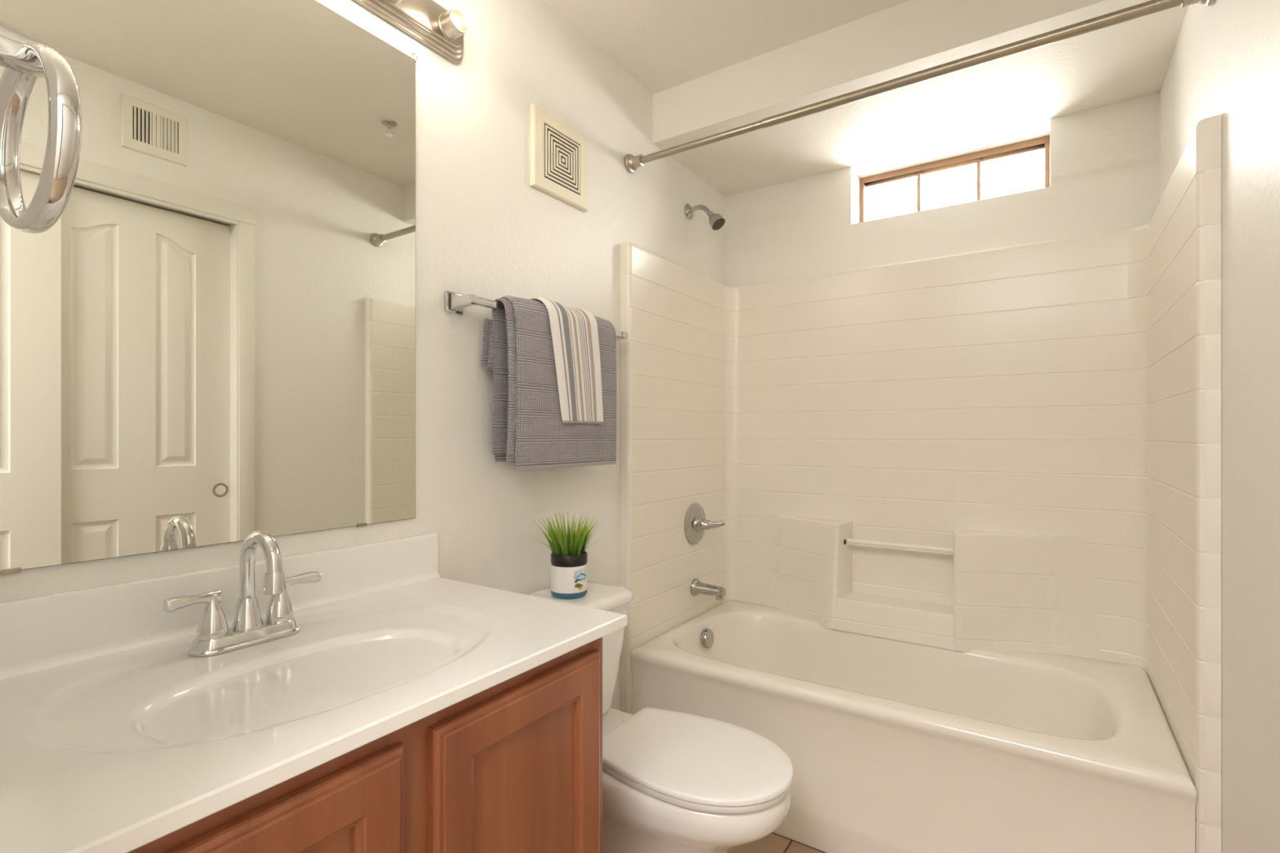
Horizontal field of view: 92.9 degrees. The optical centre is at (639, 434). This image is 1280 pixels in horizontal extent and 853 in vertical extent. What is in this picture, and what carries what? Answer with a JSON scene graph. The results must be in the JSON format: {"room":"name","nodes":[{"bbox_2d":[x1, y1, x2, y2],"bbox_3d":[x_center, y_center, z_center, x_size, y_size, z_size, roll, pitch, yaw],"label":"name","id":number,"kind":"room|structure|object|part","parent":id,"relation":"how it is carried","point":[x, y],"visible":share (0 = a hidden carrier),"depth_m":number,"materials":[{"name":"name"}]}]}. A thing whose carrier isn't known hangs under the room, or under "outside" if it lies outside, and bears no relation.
{"room":"bathroom","nodes":[
{"label":"bathroom","id":0,"kind":"room"},
{"bbox_2d":[0,0,724,711],"bbox_3d":[-1.115,-0.051,0.642,0.120,2.442,5.630,0,0,34],"label":"wall","id":1,"kind":"structure","parent":0,"point":[482,229],"depth_m":1.63,"materials":[{"name":"white paint"}]},
{"bbox_2d":[0,0,418,575],"bbox_3d":[-0.750,-0.344,1.068,0.012,1.079,0.840,0,0,34],"label":"vanity mirror","id":2,"kind":"object","parent":1,"relation":"attached to","point":[211,340],"visible":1,"depth_m":1.06,"materials":[{"name":"grey mirror"}]},
{"bbox_2d":[0,533,441,679],"bbox_3d":[-0.732,0.286,1.077,0.034,0.102,0.896,0,0,34],"label":"backsplash","id":3,"kind":"structure","parent":1,"relation":"attached to","point":[43,632],"depth_m":0.99,"materials":[{"name":"white stone"}]},
{"bbox_2d":[353,0,471,63],"bbox_3d":[-0.651,-0.978,1.109,0.132,0.112,0.922,0,0,34],"label":"vanity light bar","id":4,"kind":"object","parent":1,"relation":"attached to","point":[440,29],"visible":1,"depth_m":1.41,"materials":[{"name":"silver metal"}]},
{"bbox_2d":[388,0,401,3],"bbox_3d":[-0.504,-0.972,1.299,0.100,0.057,0.057,0,0,34],"label":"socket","id":5,"kind":"object","parent":4,"relation":"attached to","point":[389,1],"depth_m":1.33,"materials":[{"name":"silver metal"}]},
{"bbox_2d":[437,7,471,40],"bbox_3d":[-0.420,-0.972,1.425,0.100,0.057,0.057,0,0,34],"label":"socket","id":6,"kind":"object","parent":4,"relation":"attached to","point":[452,24],"depth_m":1.43,"materials":[{"name":"silver metal"}]},
{"bbox_2d":[444,290,627,340],"bbox_3d":[-0.254,-0.327,1.750,0.080,0.052,0.687,0,0,34],"label":"towel bar","id":7,"kind":"object","parent":1,"relation":"attached to","point":[455,303],"visible":0.62,"depth_m":1.49,"materials":[{"name":"silver metal"}]},
{"bbox_3d":[-0.430,-0.327,1.486,0.080,0.052,0.052,0,0,34],"label":"post","id":8,"kind":"part","parent":7,"relation":"part of","materials":[{"name":"silver metal"}]},
{"bbox_2d":[481,295,616,470],"bbox_3d":[-0.238,-0.136,1.722,0.113,0.452,0.460,0,0,36],"label":"bath towel","id":9,"kind":"object","parent":7,"relation":"hanging from","point":[529,432],"visible":0.67,"depth_m":1.58,"materials":[{"name":"grey fabric"}]},
{"bbox_2d":[528,297,603,423],"bbox_3d":[-0.219,-0.203,1.737,0.117,0.340,0.246,0,0,34],"label":"hand towel","id":10,"kind":"object","parent":9,"relation":"hanging from","point":[574,331],"visible":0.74,"depth_m":1.71,"materials":[{"name":"grey fabric"}]},
{"bbox_3d":[-0.078,-0.327,2.014,0.080,0.052,0.052,0,0,34],"label":"post","id":11,"kind":"part","parent":7,"relation":"part of","materials":[{"name":"silver metal"}]},
{"bbox_2d":[529,102,587,212],"bbox_3d":[-0.238,-0.826,1.832,0.016,0.232,0.246,0,0,34],"label":"air vent","id":12,"kind":"object","parent":1,"relation":"in","point":[558,153],"visible":1,"depth_m":1.81,"materials":[{"name":"beige plastic"}]},
{"bbox_2d":[684,203,724,230],"bbox_3d":[0.266,-0.884,2.454,0.163,0.130,0.066,0,0,34],"label":"shower","id":13,"kind":"object","parent":1,"relation":"attached to","point":[716,221],"visible":1,"depth_m":2.44,"materials":[{"name":"silver metal"}]},
{"bbox_3d":[0.245,-0.907,2.470,0.107,0.056,0.019,0,0,34],"label":"arm","id":14,"kind":"part","parent":13,"relation":"part of","materials":[{"name":"silver metal"}]},
{"bbox_2d":[624,0,1215,173],"bbox_3d":[0.596,-0.956,1.724,1.523,0.064,0.064,0,0,34],"label":"shower rod","id":15,"kind":"object","parent":1,"relation":"attached to","point":[632,162],"visible":1,"depth_m":1.59,"materials":[{"name":"silver metal"}]},
{"bbox_2d":[551,551,587,599],"bbox_3d":[-0.195,0.382,1.674,0.101,0.116,0.100,0,0,34],"label":"plant pot","id":16,"kind":"object","parent":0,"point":[569,569],"depth_m":1.63,"materials":[{"name":"white ceramic"}]},
{"bbox_2d":[726,832,826,852],"bbox_3d":[-0.147,1.220,0.026,2.374,0.100,5.680,0,0,34],"label":"floor","id":17,"kind":"structure","parent":0,"point":[774,842],"depth_m":1.73,"materials":[{"name":"tile"}]},
{"bbox_2d":[128,637,602,852],"bbox_3d":[-0.522,0.764,0.910,0.564,0.812,0.851,0,0,34],"label":"vanity cabinet","id":18,"kind":"object","parent":17,"relation":"on","point":[515,765],"visible":0.52,"depth_m":0.83,"materials":[{"name":"brown wood"}]},
{"bbox_3d":[-0.394,0.711,0.613,0.020,0.649,0.356,0,0,34],"label":"door","id":19,"kind":"part","parent":18,"relation":"part of","materials":[{"name":"brown wood"}]},
{"bbox_2d":[0,533,626,852],"bbox_3d":[-0.508,0.349,0.927,0.572,0.229,0.896,0,0,34],"label":"countertop","id":20,"kind":"structure","parent":18,"relation":"on","point":[114,738],"depth_m":0.85,"materials":[{"name":"white stone"}]},
{"bbox_2d":[163,529,321,657],"bbox_3d":[-0.619,0.248,0.988,0.136,0.188,0.230,0,0,34],"label":"faucet","id":21,"kind":"object","parent":20,"relation":"on","point":[214,636],"visible":1,"depth_m":0.98,"materials":[{"name":"silver metal"}]},
{"bbox_3d":[-0.691,0.257,0.942,0.025,0.024,0.073,0,0,34],"label":"lever","id":22,"kind":"part","parent":21,"relation":"part of","materials":[{"name":"silver metal"}]},
{"bbox_3d":[-0.679,0.289,0.967,0.042,0.064,0.042,0,0,34],"label":"handle","id":23,"kind":"part","parent":21,"relation":"part of","materials":[{"name":"silver metal"}]},
{"bbox_3d":[-0.651,0.330,1.009,0.058,0.024,0.164,0,0,34],"label":"plate","id":24,"kind":"part","parent":21,"relation":"part of","materials":[{"name":"silver metal"}]},
{"bbox_3d":[-0.618,0.237,0.987,0.124,0.166,0.045,0,0,34],"label":"spout","id":25,"kind":"part","parent":21,"relation":"part of","materials":[{"name":"silver metal"}]},
{"bbox_3d":[-0.622,0.289,1.052,0.042,0.064,0.042,0,0,34],"label":"handle","id":26,"kind":"part","parent":21,"relation":"part of","materials":[{"name":"silver metal"}]},
{"bbox_3d":[-0.604,0.257,1.072,0.025,0.024,0.073,0,0,34],"label":"lever","id":27,"kind":"part","parent":21,"relation":"part of","materials":[{"name":"silver metal"}]},
{"bbox_3d":[-0.397,0.711,0.615,0.004,0.512,0.219,0,0,34],"label":"panel","id":28,"kind":"part","parent":18,"relation":"part of","materials":[{"name":"brown wood"}]},
{"bbox_3d":[-0.172,0.711,0.945,0.020,0.649,0.356,0,0,34],"label":"door","id":29,"kind":"part","parent":18,"relation":"part of","materials":[{"name":"brown wood"}]},
{"bbox_3d":[-0.176,0.711,0.947,0.004,0.512,0.219,0,0,34],"label":"panel","id":30,"kind":"part","parent":18,"relation":"part of","materials":[{"name":"brown wood"}]},
{"bbox_2d":[525,581,793,852],"bbox_3d":[0.011,0.805,1.520,0.749,0.730,0.376,0,0,34],"label":"toilet","id":31,"kind":"object","parent":17,"relation":"on","point":[673,782],"visible":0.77,"depth_m":1.36,"materials":[{"name":"white ceramic"}]},
{"bbox_2d":[533,510,600,599],"bbox_3d":[-0.200,0.325,1.665,0.189,0.230,0.223,0,0,-13],"label":"potted grass","id":32,"kind":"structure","parent":31,"relation":"on","point":[569,557],"depth_m":1.64,"materials":[{"name":"green plant"}]},
{"bbox_3d":[-0.202,0.456,1.662,0.238,0.032,0.376,0,0,34],"label":"tank lid","id":33,"kind":"part","parent":31,"relation":"part of","materials":[{"name":"white ceramic"}]},
{"bbox_3d":[-0.208,0.624,1.666,0.216,0.307,0.356,0,0,34],"label":"tank","id":34,"kind":"part","parent":31,"relation":"part of","materials":[{"name":"white ceramic"}]},
{"bbox_3d":[0.092,0.975,1.466,0.542,0.390,0.350,0,0,34],"label":"bowl","id":35,"kind":"part","parent":31,"relation":"part of","materials":[{"name":"white ceramic"}]},
{"bbox_3d":[0.132,0.769,1.439,0.451,0.016,0.342,0,0,34],"label":"seat","id":36,"kind":"part","parent":31,"relation":"part of","materials":[{"name":"white plastic"}]},
{"bbox_3d":[0.132,0.752,1.439,0.458,0.018,0.347,0,0,34],"label":"lid","id":37,"kind":"part","parent":31,"relation":"part of","materials":[{"name":"white plastic"}]},
{"bbox_2d":[630,599,1196,852],"bbox_3d":[0.783,0.950,2.001,1.442,0.440,0.781,0,0,34],"label":"bathtub","id":38,"kind":"object","parent":17,"relation":"on","point":[891,746],"visible":0.91,"depth_m":1.69,"materials":[{"name":"white ceramic"}]},
{"bbox_3d":[0.266,0.797,2.384,0.025,0.076,0.075,0,0,34],"label":"overflow plate","id":39,"kind":"part","parent":38,"relation":"part of","materials":[{"name":"silver metal"}]},
{"bbox_2d":[620,113,1221,852],"bbox_3d":[0.791,0.254,2.016,1.523,1.832,0.816,0,0,34],"label":"tub surround","id":40,"kind":"object","parent":17,"relation":"on","point":[1015,448],"visible":0.84,"depth_m":2.14,"materials":[{"name":"white plastic"}]},
{"bbox_2d":[684,502,724,544],"bbox_3d":[0.266,0.358,2.426,0.111,0.168,0.168,0,0,34],"label":"shower valve","id":41,"kind":"object","parent":40,"relation":"attached to","point":[695,523],"visible":1,"depth_m":2.42,"materials":[{"name":"silver metal"}]},
{"bbox_3d":[0.296,0.358,2.431,0.088,0.038,0.040,0,0,-1],"label":"lever","id":42,"kind":"part","parent":41,"relation":"part of","materials":[{"name":"silver metal"}]},
{"bbox_2d":[690,578,725,600],"bbox_3d":[0.274,0.614,2.420,0.132,0.068,0.068,0,0,34],"label":"tub spout","id":43,"kind":"object","parent":40,"relation":"attached to","point":[697,588],"visible":1,"depth_m":2.41,"materials":[{"name":"silver metal"}]},
{"bbox_2d":[715,595,723,600],"bbox_3d":[0.313,0.628,2.394,0.031,0.040,0.031,0,0,34],"label":"outlet","id":44,"kind":"object","parent":43,"relation":"attached to","point":[717,597],"depth_m":2.38,"materials":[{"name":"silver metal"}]},
{"bbox_2d":[750,513,853,628],"bbox_3d":[0.618,0.541,2.497,0.462,0.398,0.164,0,0,34],"label":"corner shelf","id":45,"kind":"object","parent":40,"relation":"attached to","point":[802,564],"depth_m":2.46,"materials":[{"name":"white plastic"}]},
{"bbox_2d":[952,528,1102,659],"bbox_3d":[1.303,0.540,2.039,0.450,0.400,0.166,0,0,34],"label":"corner shelf","id":46,"kind":"object","parent":40,"relation":"attached to","point":[1015,589],"depth_m":2.06,"materials":[{"name":"white plastic"}]},
{"bbox_2d":[543,0,1188,196],"bbox_3d":[-0.155,-1.241,0.032,2.394,0.302,5.680,0,0,34],"label":"ceiling","id":47,"kind":"structure","parent":0,"point":[708,68],"depth_m":1.94,"materials":[{"name":"white paint"}]},
{"bbox_2d":[724,92,1159,286],"bbox_3d":[1.077,0.040,2.444,1.524,2.260,0.200,0,0,34],"label":"wall","id":48,"kind":"structure","parent":0,"point":[1104,161],"depth_m":2.25,"materials":[{"name":"white paint"}]},
{"bbox_2d":[859,135,1049,222],"bbox_3d":[1.224,-0.973,2.417,0.669,0.234,0.050,0,0,34],"label":"window","id":49,"kind":"structure","parent":48,"relation":"in","point":[1043,142],"depth_m":2.39,"materials":[{"name":"brown wood"}]},
{"bbox_2d":[1160,0,1279,852],"bbox_3d":[0.494,-0.051,-0.432,0.700,2.442,5.630,0,0,34],"label":"wall","id":50,"kind":"structure","parent":0,"point":[1225,59],"depth_m":1.10,"materials":[{"name":"white paint"}]},
{"bbox_3d":[-0.720,-0.051,0.459,0.740,2.442,0.115,0,0,34],"label":"wall","id":51,"kind":"structure","parent":0,"visible":0},
{"bbox_2d":[0,20,82,233],"bbox_3d":[-0.515,-0.249,0.459,0.148,0.170,0.110,0,0,34],"label":"towel ring","id":52,"kind":"object","parent":51,"relation":"attached to","point":[25,58],"visible":1,"depth_m":0.47,"materials":[{"name":"silver metal"}]},
{"bbox_3d":[-0.513,-0.309,0.461,0.038,0.039,0.100,0,0,34],"label":"arm","id":53,"kind":"part","parent":52,"relation":"part of","materials":[{"name":"silver metal"}]}
]}

